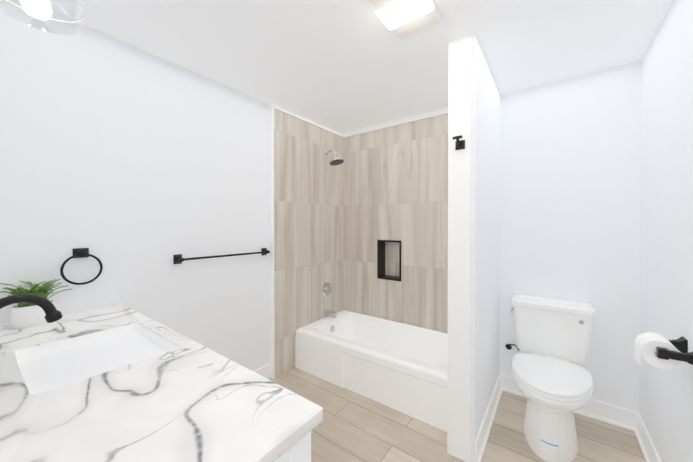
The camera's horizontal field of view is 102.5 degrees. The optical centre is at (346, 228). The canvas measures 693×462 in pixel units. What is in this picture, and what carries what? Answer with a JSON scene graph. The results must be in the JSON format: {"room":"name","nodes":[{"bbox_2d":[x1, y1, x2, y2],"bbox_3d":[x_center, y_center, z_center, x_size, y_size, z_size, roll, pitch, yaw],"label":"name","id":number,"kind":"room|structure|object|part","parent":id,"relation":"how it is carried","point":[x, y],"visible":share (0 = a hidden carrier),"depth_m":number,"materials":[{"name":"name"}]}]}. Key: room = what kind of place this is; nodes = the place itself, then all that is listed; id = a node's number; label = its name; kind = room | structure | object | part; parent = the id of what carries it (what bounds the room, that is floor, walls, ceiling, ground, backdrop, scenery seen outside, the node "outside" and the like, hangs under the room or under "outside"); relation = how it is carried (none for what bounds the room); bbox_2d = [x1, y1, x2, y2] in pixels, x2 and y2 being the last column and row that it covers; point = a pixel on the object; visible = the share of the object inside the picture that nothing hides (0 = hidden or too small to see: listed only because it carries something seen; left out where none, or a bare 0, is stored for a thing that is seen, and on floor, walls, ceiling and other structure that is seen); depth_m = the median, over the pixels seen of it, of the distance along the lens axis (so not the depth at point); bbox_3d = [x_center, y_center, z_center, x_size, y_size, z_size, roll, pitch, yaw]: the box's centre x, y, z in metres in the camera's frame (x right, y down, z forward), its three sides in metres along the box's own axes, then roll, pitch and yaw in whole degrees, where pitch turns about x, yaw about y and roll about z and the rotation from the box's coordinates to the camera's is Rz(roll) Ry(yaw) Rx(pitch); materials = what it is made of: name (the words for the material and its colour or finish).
{"room":"bathroom","nodes":[
{"label":"bathroom","id":0,"kind":"room"},
{"bbox_2d":[0,0,269,370],"bbox_3d":[-0.859,0.116,2.278,0.100,2.395,2.990,0,1,37],"label":"wall","id":1,"kind":"structure","parent":0,"point":[133,169],"depth_m":1.64,"materials":[{"name":"white paint"}]},
{"bbox_2d":[60,248,102,284],"bbox_3d":[-1.383,0.200,1.453,0.042,0.188,0.163,0,1,37],"label":"towel ring","id":2,"kind":"object","parent":1,"relation":"attached to","point":[80,252],"visible":0.94,"depth_m":1.44,"materials":[{"name":"black metal"}]},
{"bbox_2d":[173,248,269,263],"bbox_3d":[-0.889,0.203,2.098,0.066,0.062,0.735,0,1,37],"label":"rail","id":3,"kind":"object","parent":1,"relation":"attached to","point":[178,259],"visible":0.98,"depth_m":1.96,"materials":[{"name":"black metal"}]},
{"bbox_2d":[253,364,269,378],"bbox_3d":[-0.971,1.253,2.042,0.012,0.125,1.002,0,1,37],"label":"baseboard","id":4,"kind":"structure","parent":1,"relation":"attached to","point":[263,371],"depth_m":2.39,"materials":[{"name":"white wood"}]},
{"bbox_2d":[269,103,343,378],"bbox_3d":[-0.357,0.112,2.819,0.062,2.395,0.990,0,1,37],"label":"trim","id":5,"kind":"structure","parent":1,"relation":"attached to","point":[272,106],"depth_m":2.43,"materials":[{"name":"white"}]},
{"bbox_2d":[274,108,343,377],"bbox_3d":[-0.350,0.133,2.837,0.050,2.353,1.005,0,1,37],"label":"wall tile","id":6,"kind":"structure","parent":1,"relation":"attached to","point":[308,221],"depth_m":2.71,"materials":[{"name":"beige tile"}]},
{"bbox_2d":[322,150,343,317],"bbox_3d":[-0.127,0.051,2.911,0.219,1.771,0.160,0,1,37],"label":"shower","id":7,"kind":"object","parent":6,"relation":"attached to","point":[326,289],"visible":1,"depth_m":2.93,"materials":[{"name":"silver metal"}]},
{"bbox_3d":[-0.160,0.903,2.942,0.137,0.066,0.060,0,1,37],"label":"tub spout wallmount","id":8,"kind":"part","parent":7,"relation":"part of","materials":[{"name":"silver metal"}]},
{"bbox_2d":[49,0,673,132],"bbox_3d":[-0.124,-1.097,1.119,2.650,0.050,3.960,0,1,37],"label":"ceiling","id":9,"kind":"structure","parent":0,"point":[344,66],"depth_m":1.62,"materials":[{"name":"white paint"}]},
{"bbox_2d":[368,0,442,38],"bbox_3d":[0.279,-1.052,1.331,0.245,0.042,0.380,0,1,37],"label":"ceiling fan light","id":10,"kind":"object","parent":9,"relation":"attached to","point":[401,19],"visible":0.98,"depth_m":1.35,"materials":[{"name":"white"}]},
{"bbox_2d":[269,367,645,461],"bbox_3d":[-0.124,1.348,1.138,2.650,0.050,3.960,0,1,37],"label":"floor","id":11,"kind":"structure","parent":0,"point":[352,426],"depth_m":1.78,"materials":[{"name":"brown wood"}]},
{"bbox_2d":[0,304,322,461],"bbox_3d":[-0.845,0.884,0.928,1.533,0.880,0.627,0,1,37],"label":"bathroom vanity","id":12,"kind":"object","parent":11,"relation":"on","point":[121,383],"visible":1,"depth_m":0.72,"materials":[{"name":"white stone"}]},
{"bbox_2d":[0,294,62,322],"bbox_3d":[-1.031,0.326,0.869,0.398,0.237,0.205,0,1,37],"label":"faucet","id":13,"kind":"object","parent":12,"relation":"on","point":[52,312],"visible":1,"depth_m":0.90,"materials":[{"name":"black metal"}]},
{"bbox_2d":[0,279,70,328],"bbox_3d":[-1.439,0.339,1.286,0.257,0.205,0.241,0,1,37],"label":"potted plant","id":14,"kind":"object","parent":12,"relation":"on","point":[24,315],"visible":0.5,"depth_m":1.25,"materials":[{"name":"green plant"}]},
{"bbox_3d":[-1.438,0.394,1.278,0.096,0.094,0.132,0,1,37],"label":"pot","id":15,"kind":"part","parent":14,"relation":"part of","materials":[{"name":"white ceramic"}]},
{"bbox_2d":[295,310,447,431],"bbox_3d":[0.326,1.127,2.491,1.451,0.370,0.762,0,1,37],"label":"bathtub","id":16,"kind":"object","parent":11,"relation":"on","point":[399,367],"visible":0.73,"depth_m":2.30,"materials":[{"name":"white ceramic"}]},
{"bbox_2d":[506,294,595,461],"bbox_3d":[1.280,0.918,1.798,0.528,0.800,0.743,0,1,37],"label":"toilet","id":17,"kind":"object","parent":11,"relation":"on","point":[553,381],"visible":0.98,"depth_m":1.74,"materials":[{"name":"white ceramic"}]},
{"bbox_2d":[470,33,500,461],"bbox_3d":[0.927,0.119,1.950,0.144,2.395,0.908,0,1,37],"label":"wall","id":18,"kind":"structure","parent":0,"point":[485,218],"depth_m":1.74,"materials":[{"name":"white paint"}]},
{"bbox_2d":[447,34,471,461],"bbox_3d":[0.643,0.122,1.588,0.124,2.395,0.012,0,1,37],"label":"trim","id":19,"kind":"structure","parent":18,"relation":"attached to","point":[459,243],"depth_m":1.58,"materials":[{"name":"white"}]},
{"bbox_2d":[453,135,464,149],"bbox_3d":[0.625,-0.475,1.549,0.050,0.059,0.064,0,1,37],"label":"robe hook","id":20,"kind":"object","parent":19,"relation":"attached to","point":[460,144],"visible":1,"depth_m":1.55,"materials":[{"name":"black metal"}]},
{"bbox_2d":[475,374,502,461],"bbox_3d":[0.994,1.257,1.907,0.026,0.130,0.911,0,1,37],"label":"baseboard","id":21,"kind":"structure","parent":18,"relation":"attached to","point":[484,432],"depth_m":1.80,"materials":[{"name":"white wood"}]},
{"bbox_2d":[500,61,641,411],"bbox_3d":[1.560,0.117,2.133,0.943,2.395,0.140,0,1,37],"label":"wall","id":22,"kind":"structure","parent":0,"point":[570,195],"depth_m":1.96,"materials":[{"name":"white paint"}]},
{"bbox_2d":[501,374,636,430],"bbox_3d":[1.568,1.256,2.032,0.775,0.130,0.026,0,1,37],"label":"baseboard","id":23,"kind":"structure","parent":22,"relation":"attached to","point":[624,418],"depth_m":1.90,"materials":[{"name":"white wood"}]},
{"bbox_2d":[639,0,692,461],"bbox_3d":[0.900,0.131,0.369,0.100,2.395,3.960,0,1,37],"label":"wall","id":24,"kind":"structure","parent":0,"point":[666,310],"depth_m":1.36,"materials":[{"name":"white paint"}]},
{"bbox_2d":[634,412,660,461],"bbox_3d":[0.806,1.269,0.357,0.026,0.130,3.625,0,1,37],"label":"baseboard","id":25,"kind":"structure","parent":24,"relation":"attached to","point":[649,452],"depth_m":1.63,"materials":[{"name":"white wood"}]},
{"bbox_2d":[634,332,692,368],"bbox_3d":[1.328,0.522,1.164,0.156,0.126,0.205,0,1,37],"label":"toilet paper holder","id":26,"kind":"object","parent":24,"relation":"attached to","point":[657,350],"visible":1,"depth_m":1.15,"materials":[{"name":"black"}]},
{"bbox_3d":[-1.098,0.129,0.656,1.650,2.395,0.100,0,1,37],"label":"wall","id":27,"kind":"structure","parent":0,"visible":0},
{"bbox_2d":[0,0,87,35],"bbox_3d":[-0.727,-0.700,0.620,0.608,0.227,0.294,0,1,37],"label":"sconce","id":28,"kind":"object","parent":27,"relation":"attached to","point":[39,9],"visible":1,"depth_m":0.79,"materials":[{"name":"clear"}]},
{"bbox_3d":[1.026,0.113,2.678,2.650,2.395,0.100,0,1,37],"label":"wall","id":29,"kind":"structure","parent":0,"visible":0},
{"bbox_2d":[377,240,400,280],"bbox_3d":[0.479,0.329,2.929,0.275,0.410,0.137,0,1,37],"label":"trim","id":30,"kind":"structure","parent":29,"relation":"attached to","point":[381,259],"depth_m":2.95,"materials":[{"name":"black metal"}]},
{"bbox_2d":[385,242,398,275],"bbox_3d":[0.522,0.328,2.987,0.275,0.410,0.008,0,1,37],"label":"tile niche","id":31,"kind":"object","parent":29,"relation":"attached to","point":[391,258],"visible":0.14,"depth_m":3.00,"materials":[{"name":"beige tile"}]},
{"bbox_2d":[344,108,447,137],"bbox_3d":[0.572,-1.065,2.848,1.507,0.042,0.154,0,1,37],"label":"trim","id":32,"kind":"structure","parent":29,"relation":"attached to","point":[443,111],"depth_m":2.79,"materials":[{"name":"white wood"}]},
{"bbox_2d":[344,113,447,332],"bbox_3d":[0.596,0.133,2.848,1.457,2.353,0.140,0,1,37],"label":"wall tile","id":33,"kind":"structure","parent":29,"relation":"attached to","point":[395,182],"depth_m":2.79,"materials":[{"name":"beige tile"}]}
]}

